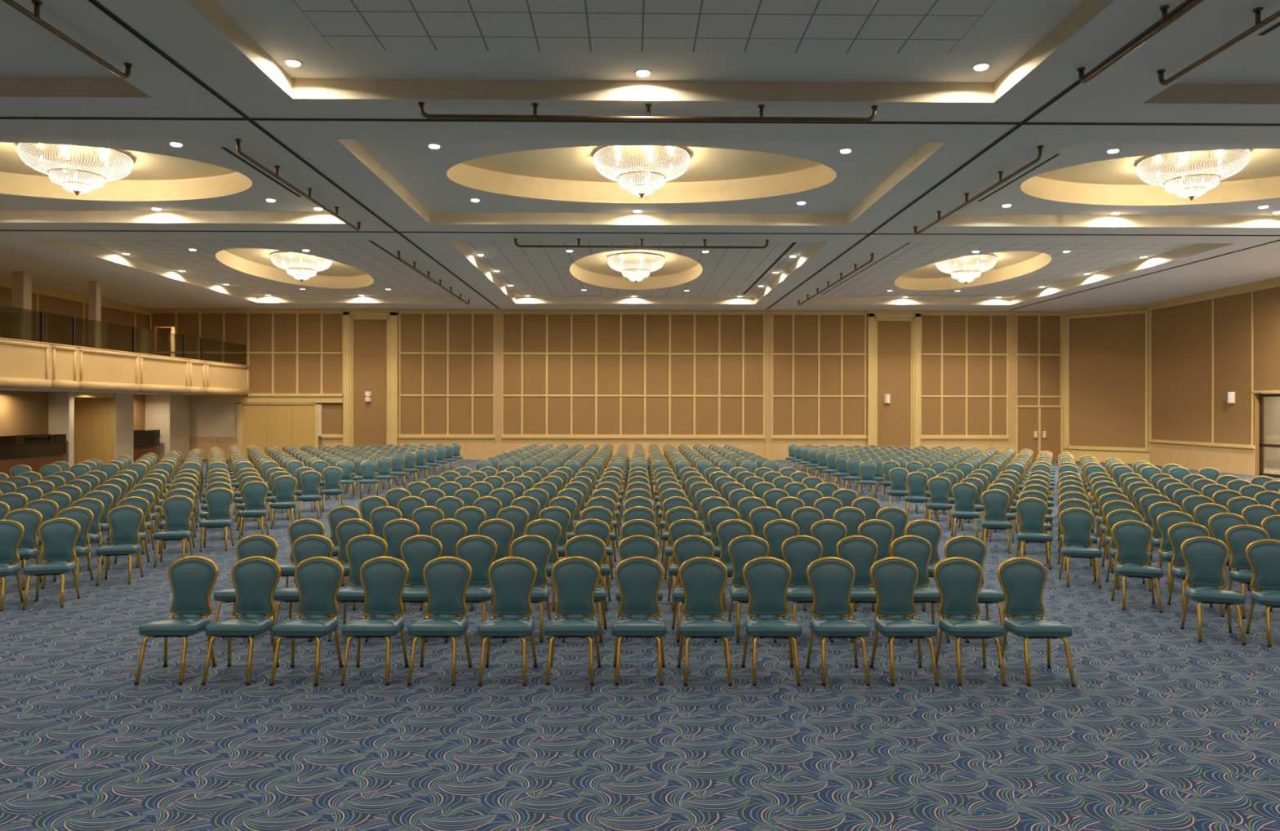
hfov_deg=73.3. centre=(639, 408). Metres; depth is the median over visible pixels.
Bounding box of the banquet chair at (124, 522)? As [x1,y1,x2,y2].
[95,505,143,586]
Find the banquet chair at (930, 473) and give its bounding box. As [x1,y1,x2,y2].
[915,467,936,514]
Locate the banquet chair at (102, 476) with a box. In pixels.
[84,470,106,485]
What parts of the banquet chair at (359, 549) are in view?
leg, leg, seat, seat frame, backrest, frame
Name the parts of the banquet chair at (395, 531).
backrest, frame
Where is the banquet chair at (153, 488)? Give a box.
[131,483,159,542]
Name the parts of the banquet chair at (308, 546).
leg, seat, seat frame, leg, backrest, frame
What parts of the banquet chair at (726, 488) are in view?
frame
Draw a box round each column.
[11,271,31,310]
[88,280,101,321]
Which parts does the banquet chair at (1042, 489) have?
frame, backrest, seat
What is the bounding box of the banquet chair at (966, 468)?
[955,462,973,479]
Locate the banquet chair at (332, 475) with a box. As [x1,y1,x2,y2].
[320,466,342,511]
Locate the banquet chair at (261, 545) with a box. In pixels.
[211,534,278,642]
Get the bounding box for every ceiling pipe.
[2,0,132,79]
[235,138,360,231]
[397,250,470,304]
[417,101,877,122]
[513,238,768,248]
[797,253,874,305]
[913,145,1043,235]
[1077,0,1204,83]
[1156,6,1279,85]
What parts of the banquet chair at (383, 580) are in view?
leg, leg, seat frame, seat, backrest, frame, leg, leg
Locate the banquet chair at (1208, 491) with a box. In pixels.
[1201,484,1229,500]
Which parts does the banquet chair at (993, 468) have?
frame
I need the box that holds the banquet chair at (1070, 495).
[1057,491,1093,556]
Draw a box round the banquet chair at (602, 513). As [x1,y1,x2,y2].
[580,506,613,585]
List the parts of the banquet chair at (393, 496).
frame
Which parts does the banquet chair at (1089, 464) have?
backrest, frame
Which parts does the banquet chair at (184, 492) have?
leg, seat, backrest, frame, leg, leg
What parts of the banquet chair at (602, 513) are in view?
backrest, frame, leg, seat, leg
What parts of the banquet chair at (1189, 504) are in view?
frame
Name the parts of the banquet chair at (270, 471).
backrest, frame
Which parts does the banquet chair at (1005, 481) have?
backrest, frame, seat, leg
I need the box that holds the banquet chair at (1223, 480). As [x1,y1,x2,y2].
[1216,475,1239,486]
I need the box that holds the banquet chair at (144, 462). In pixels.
[132,460,150,475]
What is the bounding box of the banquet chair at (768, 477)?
[762,471,782,483]
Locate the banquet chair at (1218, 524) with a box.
[1208,512,1250,591]
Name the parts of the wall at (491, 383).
panel moulding, wainscot rail, pilaster frame, pilaster panel, wainscot rail, panel moulding, crown moulding, wainscot rail, panel moulding, wainscot rail, panel moulding, pilaster panel, pilaster frame, panel moulding, wainscot rail, panel moulding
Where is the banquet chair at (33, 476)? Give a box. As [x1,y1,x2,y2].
[18,471,42,482]
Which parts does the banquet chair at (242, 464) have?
seat, backrest, frame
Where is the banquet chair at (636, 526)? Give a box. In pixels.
[620,519,657,539]
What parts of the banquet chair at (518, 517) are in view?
backrest, frame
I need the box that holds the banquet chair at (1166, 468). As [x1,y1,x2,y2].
[1162,463,1181,474]
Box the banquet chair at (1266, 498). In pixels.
[1253,490,1279,506]
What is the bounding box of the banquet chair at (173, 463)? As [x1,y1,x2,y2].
[157,459,176,484]
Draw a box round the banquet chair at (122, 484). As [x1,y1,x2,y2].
[102,478,128,502]
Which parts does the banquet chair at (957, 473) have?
backrest, frame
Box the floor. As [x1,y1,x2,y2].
[0,459,1279,830]
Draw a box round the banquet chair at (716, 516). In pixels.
[706,506,739,559]
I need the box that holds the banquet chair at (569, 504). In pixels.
[548,496,577,539]
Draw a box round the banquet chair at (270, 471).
[265,466,286,513]
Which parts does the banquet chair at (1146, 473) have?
frame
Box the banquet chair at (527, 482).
[511,475,533,491]
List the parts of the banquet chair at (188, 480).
backrest, frame, leg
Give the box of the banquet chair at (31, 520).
[0,508,42,590]
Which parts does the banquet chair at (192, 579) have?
leg, leg, seat, seat frame, leg, backrest, frame, leg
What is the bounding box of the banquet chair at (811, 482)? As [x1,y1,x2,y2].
[801,475,823,488]
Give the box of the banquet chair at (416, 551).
[390,534,442,642]
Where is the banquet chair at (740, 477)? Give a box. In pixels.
[735,471,755,484]
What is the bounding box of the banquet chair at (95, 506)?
[70,497,104,570]
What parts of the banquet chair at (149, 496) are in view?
backrest, frame, leg, seat, leg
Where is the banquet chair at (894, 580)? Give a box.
[869,556,939,686]
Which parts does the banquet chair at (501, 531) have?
leg, frame, backrest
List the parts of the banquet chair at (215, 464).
backrest, frame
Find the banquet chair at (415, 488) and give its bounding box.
[406,481,431,497]
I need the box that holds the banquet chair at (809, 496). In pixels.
[796,488,822,507]
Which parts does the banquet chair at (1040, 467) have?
backrest, frame, seat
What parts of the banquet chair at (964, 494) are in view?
leg, leg, backrest, frame, seat, leg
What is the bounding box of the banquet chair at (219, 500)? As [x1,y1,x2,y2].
[199,487,234,551]
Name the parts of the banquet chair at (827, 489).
frame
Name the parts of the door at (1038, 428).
handle, handle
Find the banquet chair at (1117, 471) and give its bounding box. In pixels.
[1111,465,1133,491]
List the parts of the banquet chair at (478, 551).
backrest, frame, seat, leg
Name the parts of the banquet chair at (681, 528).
leg, seat, leg, backrest, frame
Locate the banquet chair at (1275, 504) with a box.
[1271,498,1279,515]
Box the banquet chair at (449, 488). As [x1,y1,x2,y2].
[438,481,462,496]
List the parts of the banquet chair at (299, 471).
seat, backrest, frame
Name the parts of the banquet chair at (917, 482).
leg, seat, backrest, frame, leg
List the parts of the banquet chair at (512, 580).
leg, leg, seat frame, seat, backrest, frame, leg, leg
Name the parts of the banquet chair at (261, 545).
leg, seat, leg, backrest, frame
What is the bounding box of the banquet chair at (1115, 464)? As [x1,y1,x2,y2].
[1109,462,1128,482]
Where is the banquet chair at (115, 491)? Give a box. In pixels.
[93,484,121,544]
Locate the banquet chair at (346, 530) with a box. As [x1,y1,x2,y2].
[335,518,372,610]
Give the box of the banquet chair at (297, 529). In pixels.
[273,518,324,601]
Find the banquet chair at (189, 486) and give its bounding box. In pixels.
[161,482,195,542]
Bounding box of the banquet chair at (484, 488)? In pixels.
[469,481,493,497]
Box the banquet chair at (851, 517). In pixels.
[833,506,865,537]
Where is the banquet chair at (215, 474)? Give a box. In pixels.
[202,471,230,520]
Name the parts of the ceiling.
coffer panel, coffer panel, coffer panel, coffer panel, coffer panel, coffer panel, coffer panel, coffer panel, coffer panel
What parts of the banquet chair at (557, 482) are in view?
frame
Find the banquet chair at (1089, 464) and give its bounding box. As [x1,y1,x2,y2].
[1083,462,1102,499]
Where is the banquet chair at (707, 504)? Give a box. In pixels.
[700,496,728,539]
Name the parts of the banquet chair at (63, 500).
backrest, frame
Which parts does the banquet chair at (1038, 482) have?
backrest, frame, seat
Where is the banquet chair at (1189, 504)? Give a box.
[1182,495,1214,524]
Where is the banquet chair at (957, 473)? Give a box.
[942,468,963,515]
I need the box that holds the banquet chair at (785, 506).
[775,497,804,521]
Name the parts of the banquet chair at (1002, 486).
leg, frame, backrest, seat, leg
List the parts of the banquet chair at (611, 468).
backrest, frame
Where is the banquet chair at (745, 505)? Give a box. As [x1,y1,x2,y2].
[737,497,766,535]
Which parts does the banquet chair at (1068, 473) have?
backrest, frame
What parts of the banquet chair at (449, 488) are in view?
frame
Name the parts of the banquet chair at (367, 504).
frame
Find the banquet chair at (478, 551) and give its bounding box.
[444,534,497,642]
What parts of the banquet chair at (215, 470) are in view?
backrest, frame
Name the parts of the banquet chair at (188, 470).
backrest, frame, leg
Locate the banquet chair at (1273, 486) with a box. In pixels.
[1262,480,1279,492]
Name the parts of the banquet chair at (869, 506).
frame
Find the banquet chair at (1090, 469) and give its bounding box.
[1084,465,1105,505]
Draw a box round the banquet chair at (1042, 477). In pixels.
[1026,474,1053,526]
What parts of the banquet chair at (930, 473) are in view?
backrest, frame, seat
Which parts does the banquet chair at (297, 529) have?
seat, leg, backrest, frame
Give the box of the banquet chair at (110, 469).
[97,463,119,480]
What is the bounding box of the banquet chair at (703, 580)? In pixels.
[677,556,734,685]
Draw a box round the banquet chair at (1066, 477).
[1057,475,1083,523]
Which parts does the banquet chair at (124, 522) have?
leg, leg, seat, seat frame, backrest, frame, leg, leg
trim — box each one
[0,116,1279,125]
[0,230,1279,235]
[88,0,499,308]
[766,0,1193,309]
[1009,239,1279,310]
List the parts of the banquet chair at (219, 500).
leg, leg, seat, backrest, frame, leg, leg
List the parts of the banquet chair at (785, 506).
frame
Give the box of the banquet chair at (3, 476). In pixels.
[0,472,8,480]
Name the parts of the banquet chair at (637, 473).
backrest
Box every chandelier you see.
[17,142,133,195]
[270,250,332,282]
[593,145,690,198]
[607,252,665,282]
[935,253,996,284]
[1136,148,1250,200]
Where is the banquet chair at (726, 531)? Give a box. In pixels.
[715,519,752,611]
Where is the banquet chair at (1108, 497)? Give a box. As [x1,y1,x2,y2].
[1097,493,1129,559]
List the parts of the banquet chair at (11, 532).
leg, seat, backrest, frame, leg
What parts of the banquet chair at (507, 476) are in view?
frame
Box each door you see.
[74,391,115,464]
[156,327,174,333]
[236,402,322,456]
[1015,405,1063,460]
[1259,393,1279,478]
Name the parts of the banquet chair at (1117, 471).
backrest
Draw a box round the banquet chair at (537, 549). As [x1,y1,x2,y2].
[502,534,551,642]
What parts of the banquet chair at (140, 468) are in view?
frame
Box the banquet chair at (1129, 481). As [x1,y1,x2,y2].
[1123,476,1148,503]
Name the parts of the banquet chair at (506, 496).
frame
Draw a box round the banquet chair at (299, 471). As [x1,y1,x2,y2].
[293,466,315,512]
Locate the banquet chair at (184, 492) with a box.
[157,488,195,553]
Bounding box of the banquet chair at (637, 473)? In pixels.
[628,471,648,479]
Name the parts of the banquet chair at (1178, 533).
leg, seat, leg, backrest, frame, leg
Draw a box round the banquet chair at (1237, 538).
[1224,524,1272,618]
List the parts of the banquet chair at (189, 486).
seat, backrest, frame, leg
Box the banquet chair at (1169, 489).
[1163,482,1191,503]
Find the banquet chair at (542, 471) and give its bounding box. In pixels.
[529,466,548,481]
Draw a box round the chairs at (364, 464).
[85,443,1149,500]
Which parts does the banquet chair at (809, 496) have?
frame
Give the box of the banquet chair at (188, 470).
[176,468,199,513]
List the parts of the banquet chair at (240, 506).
leg, seat, backrest, frame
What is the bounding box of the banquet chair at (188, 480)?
[171,477,197,531]
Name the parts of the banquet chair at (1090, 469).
seat, backrest, frame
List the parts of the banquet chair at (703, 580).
leg, leg, backrest, frame, seat, seat frame, leg, leg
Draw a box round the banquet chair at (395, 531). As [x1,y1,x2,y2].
[382,519,419,610]
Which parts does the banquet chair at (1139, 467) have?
backrest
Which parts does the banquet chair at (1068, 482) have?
frame, backrest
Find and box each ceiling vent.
[218,146,302,196]
[367,240,433,282]
[546,294,672,296]
[742,241,797,294]
[822,242,910,294]
[848,294,929,295]
[977,153,1061,201]
[1255,21,1279,35]
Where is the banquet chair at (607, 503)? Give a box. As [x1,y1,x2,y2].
[586,496,616,567]
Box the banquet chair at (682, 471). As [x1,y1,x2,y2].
[679,466,698,492]
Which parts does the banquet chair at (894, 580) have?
leg, leg, frame, backrest, seat, seat frame, leg, leg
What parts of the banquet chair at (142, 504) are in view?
leg, seat, backrest, frame, leg, leg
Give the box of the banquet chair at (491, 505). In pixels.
[472,496,502,520]
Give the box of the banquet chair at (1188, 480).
[1182,474,1206,488]
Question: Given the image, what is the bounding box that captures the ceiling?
[0,0,1279,311]
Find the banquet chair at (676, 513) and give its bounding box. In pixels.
[664,506,697,586]
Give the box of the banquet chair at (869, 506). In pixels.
[851,497,880,521]
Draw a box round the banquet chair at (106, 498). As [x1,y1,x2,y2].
[81,490,113,556]
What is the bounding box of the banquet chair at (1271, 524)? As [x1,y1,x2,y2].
[1261,515,1279,541]
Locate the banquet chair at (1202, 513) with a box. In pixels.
[1193,502,1231,572]
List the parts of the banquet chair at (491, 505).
frame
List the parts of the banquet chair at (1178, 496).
frame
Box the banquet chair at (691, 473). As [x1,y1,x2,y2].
[682,471,702,499]
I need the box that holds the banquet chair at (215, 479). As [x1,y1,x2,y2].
[200,476,231,530]
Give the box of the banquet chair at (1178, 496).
[1172,488,1201,512]
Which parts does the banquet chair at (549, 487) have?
frame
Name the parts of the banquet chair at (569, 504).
seat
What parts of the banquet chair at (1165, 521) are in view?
leg, seat, leg, backrest, frame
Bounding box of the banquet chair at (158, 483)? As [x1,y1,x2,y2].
[137,478,163,533]
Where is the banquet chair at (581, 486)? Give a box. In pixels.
[564,481,587,514]
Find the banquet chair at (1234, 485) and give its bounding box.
[1226,479,1252,492]
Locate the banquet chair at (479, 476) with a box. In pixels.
[466,471,487,482]
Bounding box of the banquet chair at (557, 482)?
[541,475,563,497]
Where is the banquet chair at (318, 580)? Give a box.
[269,556,343,685]
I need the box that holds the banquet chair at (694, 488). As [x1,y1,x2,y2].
[688,481,713,514]
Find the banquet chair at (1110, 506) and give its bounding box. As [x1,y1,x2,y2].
[1101,500,1135,573]
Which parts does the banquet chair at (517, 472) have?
frame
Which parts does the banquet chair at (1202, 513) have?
backrest, frame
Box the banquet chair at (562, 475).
[547,471,568,490]
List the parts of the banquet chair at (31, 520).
backrest, frame, leg, seat, leg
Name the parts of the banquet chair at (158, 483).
backrest, frame, leg, seat, leg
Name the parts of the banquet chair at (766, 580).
leg, leg, frame, backrest, seat, seat frame, leg, leg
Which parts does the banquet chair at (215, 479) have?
seat, backrest, frame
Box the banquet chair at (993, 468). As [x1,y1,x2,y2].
[979,462,999,486]
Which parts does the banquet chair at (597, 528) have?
backrest, frame, leg, seat, leg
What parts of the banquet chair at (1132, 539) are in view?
leg, leg, frame, backrest, seat, seat frame, leg, leg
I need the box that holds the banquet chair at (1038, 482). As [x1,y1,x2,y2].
[1023,479,1052,534]
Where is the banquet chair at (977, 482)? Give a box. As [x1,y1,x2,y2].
[959,477,984,530]
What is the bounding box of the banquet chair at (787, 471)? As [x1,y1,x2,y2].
[779,466,797,477]
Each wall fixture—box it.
[364,391,371,401]
[884,394,889,403]
[1226,391,1235,403]
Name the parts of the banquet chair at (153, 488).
backrest, frame, leg, seat, leg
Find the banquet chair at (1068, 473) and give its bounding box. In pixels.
[1057,471,1080,516]
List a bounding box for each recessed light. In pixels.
[151,207,162,210]
[168,142,183,146]
[265,198,276,201]
[283,58,302,66]
[312,207,323,209]
[426,143,441,148]
[469,198,480,201]
[632,209,642,212]
[634,69,651,76]
[795,201,806,204]
[838,148,852,153]
[971,62,991,71]
[1000,204,1012,207]
[1105,148,1120,153]
[1110,211,1121,214]
[1257,204,1269,208]
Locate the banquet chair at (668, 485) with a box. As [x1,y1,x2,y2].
[657,481,682,535]
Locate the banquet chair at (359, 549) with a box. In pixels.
[327,534,387,642]
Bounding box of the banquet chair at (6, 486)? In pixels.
[0,480,16,493]
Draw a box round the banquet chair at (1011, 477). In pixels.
[995,473,1019,524]
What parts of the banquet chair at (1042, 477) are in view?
backrest, frame, seat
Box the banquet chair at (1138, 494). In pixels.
[1133,487,1162,519]
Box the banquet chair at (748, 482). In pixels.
[742,475,764,491]
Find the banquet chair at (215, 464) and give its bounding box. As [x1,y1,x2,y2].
[204,462,227,487]
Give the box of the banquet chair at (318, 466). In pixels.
[311,460,329,500]
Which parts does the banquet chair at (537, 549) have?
backrest, frame, leg, seat, leg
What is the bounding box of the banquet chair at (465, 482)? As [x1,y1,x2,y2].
[453,475,475,488]
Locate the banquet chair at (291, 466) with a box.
[285,460,304,479]
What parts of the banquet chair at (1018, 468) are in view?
backrest, seat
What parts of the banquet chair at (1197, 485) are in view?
frame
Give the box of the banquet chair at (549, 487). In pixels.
[533,481,556,508]
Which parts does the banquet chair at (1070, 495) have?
backrest, frame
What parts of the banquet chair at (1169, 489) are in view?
frame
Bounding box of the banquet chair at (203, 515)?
[199,481,232,541]
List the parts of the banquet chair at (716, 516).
seat, backrest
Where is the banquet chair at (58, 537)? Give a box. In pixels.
[22,517,80,610]
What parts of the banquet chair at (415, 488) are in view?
frame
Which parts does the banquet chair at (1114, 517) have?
leg, leg, backrest, frame, seat, leg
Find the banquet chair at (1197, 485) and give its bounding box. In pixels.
[1191,478,1217,495]
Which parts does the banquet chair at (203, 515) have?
seat, backrest, frame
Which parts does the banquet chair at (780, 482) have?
frame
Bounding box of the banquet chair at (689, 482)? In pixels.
[684,475,707,505]
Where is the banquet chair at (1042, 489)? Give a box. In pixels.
[1022,484,1053,544]
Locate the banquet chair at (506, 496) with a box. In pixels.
[488,488,515,508]
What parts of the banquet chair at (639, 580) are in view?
leg, leg, seat, seat frame, backrest, frame, leg, leg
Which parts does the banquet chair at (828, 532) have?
backrest, frame, leg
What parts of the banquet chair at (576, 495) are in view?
seat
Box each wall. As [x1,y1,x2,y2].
[0,277,189,471]
[148,307,1062,460]
[1061,303,1150,463]
[1147,276,1279,475]
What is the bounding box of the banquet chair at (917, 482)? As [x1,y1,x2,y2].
[904,471,928,519]
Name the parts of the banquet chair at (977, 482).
leg, backrest, frame, seat, leg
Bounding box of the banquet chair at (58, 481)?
[40,475,65,488]
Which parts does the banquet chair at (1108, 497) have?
leg, seat, leg, frame, backrest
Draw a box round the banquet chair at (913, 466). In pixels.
[905,461,924,491]
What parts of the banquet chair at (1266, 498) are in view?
frame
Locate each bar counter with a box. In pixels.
[0,434,67,477]
[133,429,161,461]
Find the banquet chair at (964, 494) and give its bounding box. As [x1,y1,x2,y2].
[951,482,979,538]
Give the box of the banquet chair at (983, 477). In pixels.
[964,473,987,523]
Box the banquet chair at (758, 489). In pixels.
[751,481,776,499]
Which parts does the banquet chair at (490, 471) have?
frame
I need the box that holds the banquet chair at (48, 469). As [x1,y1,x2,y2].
[40,464,61,477]
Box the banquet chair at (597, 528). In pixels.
[573,519,610,610]
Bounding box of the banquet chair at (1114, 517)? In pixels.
[1106,509,1152,591]
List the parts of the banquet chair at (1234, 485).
frame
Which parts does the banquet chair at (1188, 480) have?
frame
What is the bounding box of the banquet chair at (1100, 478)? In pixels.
[1090,475,1115,528]
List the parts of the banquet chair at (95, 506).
backrest, frame, leg, seat, leg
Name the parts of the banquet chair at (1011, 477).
frame, backrest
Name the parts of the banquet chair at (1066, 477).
backrest, frame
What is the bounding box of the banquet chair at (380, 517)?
[369,506,402,539]
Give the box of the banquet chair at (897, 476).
[887,467,909,511]
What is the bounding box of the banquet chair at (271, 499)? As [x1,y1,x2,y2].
[266,471,291,520]
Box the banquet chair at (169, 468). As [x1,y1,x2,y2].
[153,462,173,493]
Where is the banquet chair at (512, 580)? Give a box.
[476,556,537,685]
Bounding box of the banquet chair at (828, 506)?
[813,497,842,519]
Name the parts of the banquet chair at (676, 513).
leg, seat, leg, backrest, frame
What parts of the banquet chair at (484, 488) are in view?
frame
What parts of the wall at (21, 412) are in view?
crown moulding, panel moulding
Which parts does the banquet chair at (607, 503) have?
backrest, frame, leg, seat, leg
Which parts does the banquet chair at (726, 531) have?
leg, seat, frame, backrest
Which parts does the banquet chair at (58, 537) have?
leg, leg, seat, seat frame, backrest, frame, leg, leg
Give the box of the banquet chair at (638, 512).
[622,506,655,523]
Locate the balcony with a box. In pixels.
[0,304,250,395]
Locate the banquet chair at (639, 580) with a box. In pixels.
[611,556,666,685]
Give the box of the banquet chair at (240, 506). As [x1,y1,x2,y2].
[235,475,264,529]
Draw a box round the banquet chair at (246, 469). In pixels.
[233,467,258,515]
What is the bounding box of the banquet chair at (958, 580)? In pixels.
[933,557,1006,686]
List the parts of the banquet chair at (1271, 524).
frame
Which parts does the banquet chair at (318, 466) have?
backrest, frame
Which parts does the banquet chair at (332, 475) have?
leg, seat, backrest, frame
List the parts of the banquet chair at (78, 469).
frame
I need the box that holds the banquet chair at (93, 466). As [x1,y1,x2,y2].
[78,460,97,471]
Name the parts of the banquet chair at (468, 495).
frame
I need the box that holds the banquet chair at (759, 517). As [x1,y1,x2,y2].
[749,506,781,539]
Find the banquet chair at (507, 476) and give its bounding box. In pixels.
[494,471,515,483]
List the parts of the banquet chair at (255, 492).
leg, leg, seat, backrest, frame, leg, leg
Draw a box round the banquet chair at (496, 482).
[482,475,504,489]
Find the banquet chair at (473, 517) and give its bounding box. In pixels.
[453,506,486,536]
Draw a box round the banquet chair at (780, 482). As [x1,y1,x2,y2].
[772,475,793,489]
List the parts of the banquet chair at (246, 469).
leg, seat, backrest, frame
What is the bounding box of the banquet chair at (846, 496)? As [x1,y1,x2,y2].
[831,488,857,507]
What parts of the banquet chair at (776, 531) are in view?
backrest, frame, leg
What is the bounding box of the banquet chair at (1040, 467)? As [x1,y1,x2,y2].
[1031,463,1053,506]
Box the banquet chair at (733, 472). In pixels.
[728,466,747,479]
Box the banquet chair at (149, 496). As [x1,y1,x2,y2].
[124,489,155,554]
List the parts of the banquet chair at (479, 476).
frame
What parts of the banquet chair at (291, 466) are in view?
frame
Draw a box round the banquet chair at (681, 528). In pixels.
[667,519,705,610]
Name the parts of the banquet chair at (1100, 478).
backrest, frame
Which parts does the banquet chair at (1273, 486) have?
frame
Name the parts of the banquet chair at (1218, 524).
frame, seat, backrest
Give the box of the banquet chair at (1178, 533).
[1167,522,1224,617]
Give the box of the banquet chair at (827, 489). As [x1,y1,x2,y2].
[814,481,839,497]
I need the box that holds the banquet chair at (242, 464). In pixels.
[231,461,253,502]
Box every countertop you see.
[0,441,67,446]
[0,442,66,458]
[133,435,161,438]
[133,436,159,448]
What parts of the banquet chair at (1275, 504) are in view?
frame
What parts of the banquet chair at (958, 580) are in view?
leg, frame, backrest, leg, seat, seat frame, leg, leg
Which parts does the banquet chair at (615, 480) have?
backrest, frame, seat, leg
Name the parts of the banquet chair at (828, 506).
frame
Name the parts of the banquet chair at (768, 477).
frame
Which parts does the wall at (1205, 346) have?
wainscot rail, crown moulding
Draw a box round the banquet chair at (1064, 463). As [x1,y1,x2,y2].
[1057,462,1077,499]
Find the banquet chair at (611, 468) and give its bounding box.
[604,466,623,512]
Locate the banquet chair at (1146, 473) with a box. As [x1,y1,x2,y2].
[1140,466,1161,484]
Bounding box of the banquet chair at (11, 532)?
[0,520,24,611]
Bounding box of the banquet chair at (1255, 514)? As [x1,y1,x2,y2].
[1241,504,1278,528]
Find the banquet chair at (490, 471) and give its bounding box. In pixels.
[479,466,497,476]
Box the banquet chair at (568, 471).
[553,466,573,484]
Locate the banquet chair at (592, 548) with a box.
[561,534,606,642]
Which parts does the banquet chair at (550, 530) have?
frame, backrest, seat, leg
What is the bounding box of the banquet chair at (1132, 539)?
[1111,520,1163,613]
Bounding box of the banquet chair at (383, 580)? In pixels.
[340,556,408,685]
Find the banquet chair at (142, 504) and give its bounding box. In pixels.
[106,497,150,569]
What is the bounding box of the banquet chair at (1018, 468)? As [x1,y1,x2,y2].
[1004,463,1024,490]
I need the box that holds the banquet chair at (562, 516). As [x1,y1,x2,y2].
[538,506,570,559]
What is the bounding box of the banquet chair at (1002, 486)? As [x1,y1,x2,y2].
[986,483,1016,542]
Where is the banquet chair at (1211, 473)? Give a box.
[1197,467,1219,482]
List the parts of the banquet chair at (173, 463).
backrest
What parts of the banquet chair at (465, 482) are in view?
frame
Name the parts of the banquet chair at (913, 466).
backrest, frame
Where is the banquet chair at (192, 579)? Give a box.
[133,555,217,684]
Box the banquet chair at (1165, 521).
[1156,511,1195,592]
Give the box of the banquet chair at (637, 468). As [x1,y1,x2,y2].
[628,466,648,475]
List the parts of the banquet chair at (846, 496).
frame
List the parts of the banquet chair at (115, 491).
backrest, frame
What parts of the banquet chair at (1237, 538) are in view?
leg, seat, leg, frame, backrest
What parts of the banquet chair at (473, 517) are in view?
frame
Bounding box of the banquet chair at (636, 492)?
[623,488,651,524]
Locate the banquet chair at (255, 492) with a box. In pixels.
[237,480,268,539]
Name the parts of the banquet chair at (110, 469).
frame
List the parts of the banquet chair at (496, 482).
frame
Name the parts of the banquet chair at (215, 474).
frame, backrest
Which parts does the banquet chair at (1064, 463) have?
backrest, frame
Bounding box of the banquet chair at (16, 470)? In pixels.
[9,464,31,476]
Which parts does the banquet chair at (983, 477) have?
frame, backrest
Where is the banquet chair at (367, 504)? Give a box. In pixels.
[359,496,388,534]
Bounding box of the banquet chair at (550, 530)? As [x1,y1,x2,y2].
[524,519,561,610]
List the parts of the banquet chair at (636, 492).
frame, backrest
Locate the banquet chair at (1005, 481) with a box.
[991,478,1017,533]
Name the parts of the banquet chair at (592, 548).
frame, backrest, leg, seat, leg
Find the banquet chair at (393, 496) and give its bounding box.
[384,488,411,508]
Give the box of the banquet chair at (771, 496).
[763,488,789,509]
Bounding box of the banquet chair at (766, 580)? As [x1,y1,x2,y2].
[741,556,802,685]
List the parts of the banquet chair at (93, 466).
backrest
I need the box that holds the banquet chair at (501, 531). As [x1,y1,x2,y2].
[470,518,514,610]
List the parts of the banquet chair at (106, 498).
backrest, frame, leg, seat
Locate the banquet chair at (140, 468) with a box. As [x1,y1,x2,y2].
[126,462,146,485]
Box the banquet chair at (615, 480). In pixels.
[598,475,621,527]
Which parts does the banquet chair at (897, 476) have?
seat, backrest, frame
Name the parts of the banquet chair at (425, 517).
frame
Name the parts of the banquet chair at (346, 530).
seat, backrest, frame, leg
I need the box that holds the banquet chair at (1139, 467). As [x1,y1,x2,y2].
[1135,462,1155,475]
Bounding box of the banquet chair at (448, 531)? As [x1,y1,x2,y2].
[419,518,466,610]
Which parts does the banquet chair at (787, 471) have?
frame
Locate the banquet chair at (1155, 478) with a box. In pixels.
[1150,473,1173,489]
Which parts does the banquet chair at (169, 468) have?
backrest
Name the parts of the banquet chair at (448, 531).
leg, backrest, frame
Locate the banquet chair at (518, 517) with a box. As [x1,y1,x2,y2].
[496,506,528,555]
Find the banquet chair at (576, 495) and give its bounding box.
[556,488,583,525]
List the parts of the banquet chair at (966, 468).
frame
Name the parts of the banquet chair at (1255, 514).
frame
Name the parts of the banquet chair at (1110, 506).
leg, seat, leg, backrest, frame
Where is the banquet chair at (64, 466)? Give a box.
[51,461,70,471]
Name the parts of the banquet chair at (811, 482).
frame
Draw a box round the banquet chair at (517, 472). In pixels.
[504,466,523,477]
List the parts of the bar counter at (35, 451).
panel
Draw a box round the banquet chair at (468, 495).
[453,488,479,506]
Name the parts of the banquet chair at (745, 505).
frame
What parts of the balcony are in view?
glass panel, panel frame, glass post, glass panel, panel frame, glass post, glass panel, panel frame, glass post, glass panel, panel frame, glass post, glass panel, panel frame, glass post, glass panel, panel frame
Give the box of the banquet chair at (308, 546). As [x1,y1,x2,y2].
[270,534,333,641]
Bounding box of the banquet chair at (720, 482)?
[715,475,737,497]
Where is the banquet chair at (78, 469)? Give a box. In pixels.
[69,463,90,479]
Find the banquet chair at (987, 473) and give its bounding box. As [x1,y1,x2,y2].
[970,469,991,490]
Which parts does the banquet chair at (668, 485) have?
leg, seat, backrest, frame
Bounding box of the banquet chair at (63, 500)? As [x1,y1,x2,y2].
[26,491,71,559]
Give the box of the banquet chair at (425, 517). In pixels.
[411,506,444,536]
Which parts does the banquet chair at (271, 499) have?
leg, seat, backrest, frame, leg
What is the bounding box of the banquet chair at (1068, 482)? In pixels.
[1057,480,1084,531]
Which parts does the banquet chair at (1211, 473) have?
frame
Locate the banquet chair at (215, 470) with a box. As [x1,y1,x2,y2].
[202,468,229,504]
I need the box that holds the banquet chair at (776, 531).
[763,519,806,611]
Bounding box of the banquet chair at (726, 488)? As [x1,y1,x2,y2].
[720,481,745,507]
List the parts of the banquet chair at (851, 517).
frame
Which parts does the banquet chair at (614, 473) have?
backrest, frame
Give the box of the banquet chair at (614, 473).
[601,471,622,519]
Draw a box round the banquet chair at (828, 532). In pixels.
[810,519,857,611]
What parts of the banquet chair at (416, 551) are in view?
seat, backrest, frame, leg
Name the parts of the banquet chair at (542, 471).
frame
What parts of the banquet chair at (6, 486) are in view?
frame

